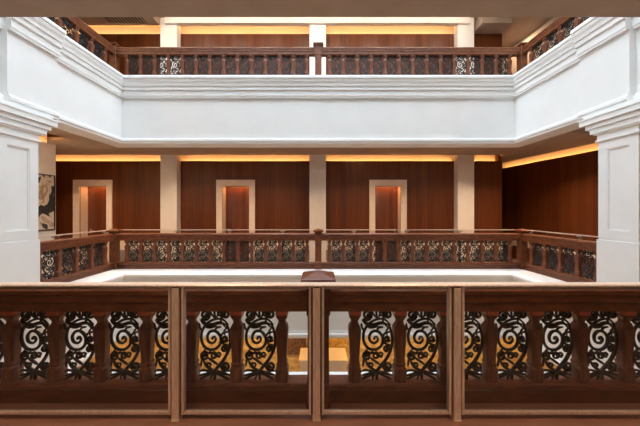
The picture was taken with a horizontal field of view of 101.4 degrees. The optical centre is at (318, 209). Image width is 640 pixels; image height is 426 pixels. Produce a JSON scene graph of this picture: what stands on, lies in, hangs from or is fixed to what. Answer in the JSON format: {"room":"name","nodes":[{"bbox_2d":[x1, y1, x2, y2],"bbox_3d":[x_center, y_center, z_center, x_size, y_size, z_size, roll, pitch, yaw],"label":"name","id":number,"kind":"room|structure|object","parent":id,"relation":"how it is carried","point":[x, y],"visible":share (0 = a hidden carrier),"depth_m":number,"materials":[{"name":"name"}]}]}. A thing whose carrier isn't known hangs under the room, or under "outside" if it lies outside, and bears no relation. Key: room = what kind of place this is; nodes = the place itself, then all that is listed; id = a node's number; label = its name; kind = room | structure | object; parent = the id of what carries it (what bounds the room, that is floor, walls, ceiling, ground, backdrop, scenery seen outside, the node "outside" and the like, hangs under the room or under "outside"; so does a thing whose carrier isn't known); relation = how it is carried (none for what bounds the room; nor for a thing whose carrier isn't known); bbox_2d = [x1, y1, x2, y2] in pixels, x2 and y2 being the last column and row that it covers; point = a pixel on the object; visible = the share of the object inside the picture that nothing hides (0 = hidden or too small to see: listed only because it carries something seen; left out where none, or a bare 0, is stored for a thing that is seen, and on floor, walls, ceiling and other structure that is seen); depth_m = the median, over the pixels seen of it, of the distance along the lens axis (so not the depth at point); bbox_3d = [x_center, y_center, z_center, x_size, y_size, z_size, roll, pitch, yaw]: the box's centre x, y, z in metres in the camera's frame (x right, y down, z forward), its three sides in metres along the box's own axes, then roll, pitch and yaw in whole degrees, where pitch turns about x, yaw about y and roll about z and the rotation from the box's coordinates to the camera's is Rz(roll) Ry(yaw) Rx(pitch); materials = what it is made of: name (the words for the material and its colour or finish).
{"room":"hotel atrium balcony","nodes":[
{"label":"hotel atrium balcony","id":0,"kind":"room"},
{"bbox_2d":[40,135,46,142],"bbox_3d":[-6.275,-1.625,3.624,0.650,0.650,4.248,0,0,0],"label":"wall","id":1,"kind":"structure","parent":0,"point":[43,138],"depth_m":5.67,"materials":[{"name":"paint"}]},
{"bbox_2d":[38,141,55,278],"bbox_3d":[-6.180,0.085,3.624,0.840,3.030,4.248,0,0,0],"label":"wall","id":2,"kind":"structure","parent":0,"point":[46,152],"depth_m":5.57,"materials":[{"name":"paint"}]},
{"bbox_2d":[38,173,54,230],"bbox_3d":[-5.745,-0.160,5.280,0.030,1.180,0.860,0,0,0],"label":"painting","id":3,"kind":"object","parent":2,"relation":"attached to","point":[46,183],"visible":0.41,"depth_m":5.54,"materials":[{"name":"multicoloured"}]},
{"bbox_2d":[47,133,59,136],"bbox_3d":[-0.350,-2.225,3.000,16.500,0.550,12.800,0,0,0],"label":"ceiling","id":4,"kind":"structure","parent":0,"point":[48,134],"depth_m":6.86,"materials":[{"name":"beige paint"}]},
{"bbox_2d":[0,17,65,119],"bbox_3d":[-4.316,-2.098,3.745,0.808,1.396,0.650,0,0,0],"label":"fascia","id":5,"kind":"structure","parent":4,"relation":"attached to","point":[30,47],"depth_m":3.68,"materials":[{"name":"white paint"}]},
{"bbox_2d":[0,17,123,146],"bbox_3d":[-4.361,-2.098,3.699,0.718,1.396,4.818,0,0,0],"label":"fascia","id":6,"kind":"structure","parent":4,"relation":"attached to","point":[89,90],"depth_m":4.69,"materials":[{"name":"white paint"}]},
{"bbox_2d":[48,17,114,62],"bbox_3d":[-4.520,-3.192,4.274,0.132,0.784,2.921,0,0,0],"label":"balustrade","id":7,"kind":"object","parent":6,"relation":"on","point":[103,46],"visible":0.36,"depth_m":5.07,"materials":[{"name":"brown wood"}]},
{"bbox_2d":[160,18,180,74],"bbox_3d":[-4.280,-4.000,7.588,0.500,3.000,0.235,0,0,0],"label":"column","id":8,"kind":"structure","parent":4,"relation":"on","point":[170,35],"depth_m":7.49,"materials":[{"name":"white paint"}]},
{"bbox_2d":[309,25,325,74],"bbox_3d":[-0.017,-4.000,7.588,0.500,3.000,0.235,0,0,0],"label":"column","id":9,"kind":"structure","parent":4,"relation":"on","point":[317,33],"depth_m":7.49,"materials":[{"name":"white paint"}]},
{"bbox_2d":[118,75,517,147],"bbox_3d":[0.000,-2.098,5.749,9.440,1.396,0.718,0,0,0],"label":"fascia","id":10,"kind":"structure","parent":4,"relation":"attached to","point":[159,111],"depth_m":5.54,"materials":[{"name":"white paint"}]},
{"bbox_2d":[108,42,527,74],"bbox_3d":[0.000,-3.244,5.813,9.264,0.889,0.224,0,0,0],"label":"balustrade","id":11,"kind":"object","parent":10,"relation":"on","point":[318,51],"visible":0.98,"depth_m":5.78,"materials":[{"name":"brown wood"}]},
{"bbox_2d":[454,18,473,74],"bbox_3d":[4.220,-4.000,7.588,0.500,3.000,0.235,0,0,0],"label":"column","id":12,"kind":"structure","parent":4,"relation":"on","point":[463,34],"depth_m":7.49,"materials":[{"name":"white paint"}]},
{"bbox_2d":[513,17,639,147],"bbox_3d":[4.361,-2.098,3.699,0.718,1.396,4.818,0,0,0],"label":"fascia","id":13,"kind":"structure","parent":4,"relation":"attached to","point":[547,89],"depth_m":4.66,"materials":[{"name":"white paint"}]},
{"bbox_2d":[522,17,588,62],"bbox_3d":[4.520,-3.192,4.274,0.132,0.784,2.921,0,0,0],"label":"balustrade","id":14,"kind":"object","parent":13,"relation":"on","point":[561,23],"visible":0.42,"depth_m":5.07,"materials":[{"name":"brown wood"}]},
{"bbox_2d":[570,17,635,119],"bbox_3d":[4.316,-2.098,3.745,0.808,1.396,0.650,0,0,0],"label":"fascia","id":15,"kind":"structure","parent":4,"relation":"attached to","point":[605,47],"depth_m":3.69,"materials":[{"name":"white paint"}]},
{"bbox_2d":[47,17,159,24],"bbox_3d":[-6.576,-5.400,7.213,4.049,0.200,0.626,0,0,0],"label":"ceiling","id":16,"kind":"structure","parent":0,"point":[88,20],"depth_m":7.37,"materials":[{"name":"paint"}]},
{"bbox_2d":[102,17,146,23],"bbox_3d":[-5.400,-5.290,7.210,1.100,0.020,0.420,0,0,0],"label":"ceiling vent","id":17,"kind":"object","parent":16,"relation":"in","point":[109,20],"visible":0.61,"depth_m":7.30,"materials":[{"name":"black metal"}]},
{"bbox_2d":[65,27,453,33],"bbox_3d":[-1.599,-5.200,7.886,14.003,0.600,0.060,0,0,0],"label":"wall","id":18,"kind":"structure","parent":0,"point":[100,30],"depth_m":7.86,"materials":[{"name":"paint"}]},
{"bbox_2d":[56,155,494,160],"bbox_3d":[-1.599,-1.550,7.886,14.003,0.800,0.060,0,0,0],"label":"light","id":19,"kind":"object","parent":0,"point":[58,157],"depth_m":7.86,"materials":[{"name":"paint"}]},
{"bbox_2d":[56,34,501,261],"bbox_3d":[-1.599,-1.790,7.718,14.003,6.780,0.025,0,0,0],"label":"wall","id":20,"kind":"structure","parent":0,"point":[281,187],"depth_m":7.71,"materials":[{"name":"brown wood"}]},
{"bbox_2d":[61,250,72,264],"bbox_3d":[-7.892,1.386,7.690,1.415,0.428,0.029,0,0,0],"label":"baseboard","id":21,"kind":"structure","parent":20,"relation":"attached to","point":[68,250],"depth_m":7.68,"materials":[{"name":"grey stone"}]},
{"bbox_2d":[73,180,112,263],"bbox_3d":[-6.615,0.357,7.841,1.140,2.485,0.350,0,0,0],"label":"door","id":22,"kind":"structure","parent":20,"relation":"in","point":[96,197],"depth_m":7.83,"materials":[{"name":"brown wood"}]},
{"bbox_2d":[120,241,215,261],"bbox_3d":[-4.516,1.220,7.690,3.057,0.760,0.029,0,0,0],"label":"baseboard","id":23,"kind":"structure","parent":20,"relation":"attached to","point":[122,252],"depth_m":7.68,"materials":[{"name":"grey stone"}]},
{"bbox_2d":[216,180,254,261],"bbox_3d":[-2.424,0.357,7.841,1.128,2.485,0.350,0,0,0],"label":"door","id":24,"kind":"structure","parent":20,"relation":"in","point":[238,209],"depth_m":7.98,"materials":[{"name":"brown wood"}]},
{"bbox_2d":[255,241,368,261],"bbox_3d":[-0.181,1.220,7.690,3.357,0.760,0.029,0,0,0],"label":"baseboard","id":25,"kind":"structure","parent":20,"relation":"attached to","point":[271,251],"depth_m":7.68,"materials":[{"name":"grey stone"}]},
{"bbox_2d":[369,180,406,261],"bbox_3d":[2.044,0.357,7.841,1.093,2.485,0.350,0,0,0],"label":"door","id":26,"kind":"structure","parent":20,"relation":"in","point":[384,195],"depth_m":7.98,"materials":[{"name":"brown wood"}]},
{"bbox_2d":[408,241,502,261],"bbox_3d":[3.997,1.220,7.690,2.812,0.760,0.029,0,0,0],"label":"baseboard","id":27,"kind":"structure","parent":20,"relation":"attached to","point":[418,251],"depth_m":7.68,"materials":[{"name":"grey stone"}]},
{"bbox_2d":[64,17,552,46],"bbox_3d":[-0.350,-5.550,3.000,16.500,0.100,12.800,0,0,0],"label":"ceiling","id":28,"kind":"structure","parent":0,"point":[520,28],"depth_m":7.85,"materials":[{"name":"paint"}]},
{"bbox_2d":[164,17,469,25],"bbox_3d":[-0.030,-5.395,7.468,8.643,0.210,0.135,0,0,0],"label":"fascia","id":29,"kind":"structure","parent":28,"relation":"attached to","point":[179,21],"depth_m":7.40,"materials":[{"name":"white paint"}]},
{"bbox_2d":[0,403,639,425],"bbox_3d":[0.000,1.450,1.573,9.200,0.300,0.645,0,0,0],"label":"floor","id":30,"kind":"structure","parent":0,"point":[5,419],"depth_m":1.64,"materials":[{"name":"brown wood"}]},
{"bbox_2d":[0,270,639,408],"bbox_3d":[0.000,0.856,1.790,8.940,0.889,0.224,0,0,0],"label":"balustrade","id":31,"kind":"object","parent":30,"relation":"on","point":[53,383],"visible":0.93,"depth_m":1.76,"materials":[{"name":"brown wood"}]},
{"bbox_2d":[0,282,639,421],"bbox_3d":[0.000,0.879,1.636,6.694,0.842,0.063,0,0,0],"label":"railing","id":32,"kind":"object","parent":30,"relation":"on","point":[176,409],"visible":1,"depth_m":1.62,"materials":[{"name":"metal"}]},
{"bbox_2d":[0,0,639,16],"bbox_3d":[-0.350,-1.396,-0.754,16.500,0.006,5.292,0,0,0],"label":"ceiling","id":33,"kind":"structure","parent":0,"point":[8,8],"depth_m":1.81,"materials":[{"name":"paint"}]},
{"bbox_2d":[78,338,562,371],"bbox_3d":[-0.350,4.110,7.800,16.500,3.180,0.100,0,0,0],"label":"wall","id":34,"kind":"structure","parent":0,"point":[293,360],"depth_m":7.75,"materials":[{"name":"gold metal"}]},
{"bbox_2d":[287,338,305,354],"bbox_3d":[-0.670,3.995,7.725,0.620,0.530,0.050,0,0,0],"label":"relief panel","id":35,"kind":"object","parent":34,"relation":"attached to","point":[294,344],"visible":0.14,"depth_m":7.71,"materials":[{"name":"brown wood"}]},
{"bbox_2d":[329,338,348,354],"bbox_3d":[0.600,3.995,7.725,0.640,0.530,0.050,0,0,0],"label":"relief panel","id":36,"kind":"object","parent":34,"relation":"attached to","point":[333,342],"visible":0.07,"depth_m":7.71,"materials":[{"name":"gold metal"}]},
{"bbox_2d":[47,128,596,162],"bbox_3d":[-0.749,-1.605,5.350,15.701,0.050,7.700,0,0,0],"label":"ceiling","id":37,"kind":"structure","parent":0,"point":[64,146],"depth_m":6.96,"materials":[{"name":"paint"}]},
{"bbox_2d":[567,128,589,132],"bbox_3d":[5.250,-1.570,4.850,1.000,0.020,1.000,0,0,0],"label":"ceiling vent","id":38,"kind":"object","parent":37,"relation":"in","point":[581,130],"visible":0.06,"depth_m":5.21,"materials":[{"name":"black"}]},
{"bbox_2d":[61,256,593,278],"bbox_3d":[-0.350,1.900,3.000,16.500,0.600,12.800,0,0,0],"label":"floor","id":39,"kind":"structure","parent":0,"point":[513,260],"depth_m":7.42,"materials":[{"name":"carpet"}]},
{"bbox_2d":[19,312,50,361],"bbox_3d":[-4.316,2.002,3.745,0.808,1.396,0.650,0,0,0],"label":"fascia","id":40,"kind":"structure","parent":39,"relation":"attached to","point":[47,319],"depth_m":3.83,"materials":[{"name":"white paint"}]},
{"bbox_2d":[1,269,123,371],"bbox_3d":[-4.361,2.002,3.769,0.718,1.396,4.678,0,0,0],"label":"fascia","id":41,"kind":"structure","parent":39,"relation":"attached to","point":[115,275],"depth_m":4.88,"materials":[{"name":"white paint"}]},
{"bbox_2d":[40,234,114,281],"bbox_3d":[-4.520,0.908,4.774,0.132,0.784,1.921,0,0,0],"label":"balustrade","id":42,"kind":"object","parent":41,"relation":"on","point":[50,247],"visible":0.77,"depth_m":4.84,"materials":[{"name":"brown wood"}]},
{"bbox_2d":[38,230,106,266],"bbox_3d":[-4.725,1.022,4.898,0.050,1.155,2.170,0,0,0],"label":"glass barrier","id":43,"kind":"object","parent":39,"relation":"on","point":[55,237],"visible":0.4,"depth_m":4.82,"materials":[{"name":"clear glass"}]},
{"bbox_2d":[159,155,180,261],"bbox_3d":[-4.280,0.010,7.588,0.500,3.180,0.235,0,0,0],"label":"column","id":44,"kind":"structure","parent":39,"relation":"on","point":[170,165],"depth_m":7.49,"materials":[{"name":"paint"}]},
{"bbox_2d":[24,372,590,374],"bbox_3d":[0.000,2.002,1.789,9.440,1.396,0.718,0,0,0],"label":"fascia","id":45,"kind":"structure","parent":39,"relation":"attached to","point":[290,373],"depth_m":2.10,"materials":[{"name":"white paint"}]},
{"bbox_2d":[309,155,325,261],"bbox_3d":[-0.017,0.010,7.588,0.500,3.180,0.235,0,0,0],"label":"column","id":46,"kind":"structure","parent":39,"relation":"on","point":[317,163],"depth_m":7.49,"materials":[{"name":"paint"}]},
{"bbox_2d":[121,229,514,261],"bbox_3d":[0.000,1.022,6.008,9.320,1.155,0.050,0,0,0],"label":"glass barrier","id":47,"kind":"object","parent":39,"relation":"on","point":[176,230],"visible":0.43,"depth_m":6.00,"materials":[{"name":"clear glass"}]},
{"bbox_2d":[120,269,516,337],"bbox_3d":[0.000,2.002,5.749,9.440,1.396,0.718,0,0,0],"label":"fascia","id":48,"kind":"structure","parent":39,"relation":"attached to","point":[297,322],"depth_m":5.51,"materials":[{"name":"white paint"}]},
{"bbox_2d":[106,229,530,268],"bbox_3d":[0.000,0.856,5.813,9.264,0.889,0.224,0,0,0],"label":"balustrade","id":49,"kind":"object","parent":48,"relation":"on","point":[318,236],"visible":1,"depth_m":5.78,"materials":[{"name":"brown wood"}]},
{"bbox_2d":[454,155,473,261],"bbox_3d":[4.220,0.010,7.588,0.500,3.180,0.235,0,0,0],"label":"column","id":50,"kind":"structure","parent":39,"relation":"on","point":[463,164],"depth_m":7.49,"materials":[{"name":"paint"}]},
{"bbox_2d":[530,230,597,276],"bbox_3d":[4.715,1.022,4.898,0.050,1.155,2.170,0,0,0],"label":"glass barrier","id":51,"kind":"object","parent":39,"relation":"on","point":[580,237],"visible":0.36,"depth_m":4.76,"materials":[{"name":"clear glass"}]},
{"bbox_2d":[513,269,639,369],"bbox_3d":[4.361,2.002,3.769,0.718,1.396,4.678,0,0,0],"label":"fascia","id":52,"kind":"structure","parent":39,"relation":"attached to","point":[520,275],"depth_m":4.92,"materials":[{"name":"white paint"}]},
{"bbox_2d":[522,234,596,281],"bbox_3d":[4.520,0.908,4.774,0.132,0.784,1.921,0,0,0],"label":"balustrade","id":53,"kind":"object","parent":52,"relation":"on","point":[577,245],"visible":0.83,"depth_m":4.84,"materials":[{"name":"brown wood"}]},
{"bbox_2d":[585,316,617,371],"bbox_3d":[4.316,2.002,3.745,0.808,1.396,0.650,0,0,0],"label":"fascia","id":54,"kind":"structure","parent":39,"relation":"attached to","point":[614,320],"depth_m":3.84,"materials":[{"name":"white paint"}]},
{"bbox_2d":[474,17,511,33],"bbox_3d":[4.956,-5.340,7.578,0.829,0.320,0.656,0,0,0],"label":"ceiling","id":55,"kind":"structure","parent":0,"point":[482,25],"depth_m":7.38,"materials":[{"name":"paint"}]},
{"bbox_2d":[495,155,500,160],"bbox_3d":[5.353,-0.175,8.516,0.100,3.550,1.568,0,0,0],"label":"wall","id":56,"kind":"structure","parent":0,"point":[497,157],"depth_m":7.75,"materials":[{"name":"brown wood"}]},
{"bbox_2d":[513,17,557,46],"bbox_3d":[7.295,-5.250,3.147,0.061,0.500,12.347,0,0,-7],"label":"wall","id":57,"kind":"structure","parent":0,"point":[553,18],"depth_m":7.96,"materials":[{"name":"paint"}]},
{"bbox_2d":[502,142,597,167],"bbox_3d":[7.295,-1.546,3.147,0.061,0.809,12.347,0,0,-7],"label":"wall","id":58,"kind":"structure","parent":0,"point":[590,147],"depth_m":7.46,"materials":[{"name":"paint"}]},
{"bbox_2d":[502,17,598,273],"bbox_3d":[7.129,-1.850,3.127,0.031,6.900,12.347,0,0,-7],"label":"wall","id":59,"kind":"structure","parent":0,"point":[560,195],"depth_m":7.34,"materials":[{"name":"brown wood"}]},
{"bbox_2d":[505,241,595,257],"bbox_3d":[7.101,1.005,3.123,0.029,0.330,12.347,0,0,-7],"label":"baseboard","id":60,"kind":"structure","parent":59,"relation":"attached to","point":[514,243],"depth_m":8.02,"materials":[{"name":"beige stone"}]},
{"bbox_3d":[-0.350,5.850,3.000,16.500,0.300,12.800,0,0,0],"label":"floor","id":61,"kind":"structure","parent":0,"visible":0},
{"bbox_2d":[0,98,59,371],"bbox_3d":[-4.320,2.145,3.560,0.720,7.110,0.900,0,0,0],"label":"column","id":62,"kind":"structure","parent":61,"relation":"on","point":[21,127],"depth_m":3.56,"materials":[{"name":"white paint"}]},
{"bbox_2d":[299,348,347,371],"bbox_3d":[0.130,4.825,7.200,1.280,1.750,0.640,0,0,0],"label":"reception desk","id":63,"kind":"object","parent":61,"relation":"on","point":[337,356],"depth_m":6.92,"materials":[{"name":"beige stone"}]},
{"bbox_2d":[299,348,347,361],"bbox_3d":[0.130,3.975,7.200,1.280,0.050,0.640,0,0,0],"label":"countertop","id":64,"kind":"structure","parent":63,"relation":"on","point":[335,354],"depth_m":7.11,"materials":[{"name":"beige stone"}]},
{"bbox_2d":[577,97,639,371],"bbox_3d":[4.320,2.145,3.560,0.720,7.110,0.900,0,0,0],"label":"column","id":65,"kind":"structure","parent":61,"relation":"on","point":[616,128],"depth_m":3.54,"materials":[{"name":"white paint"}]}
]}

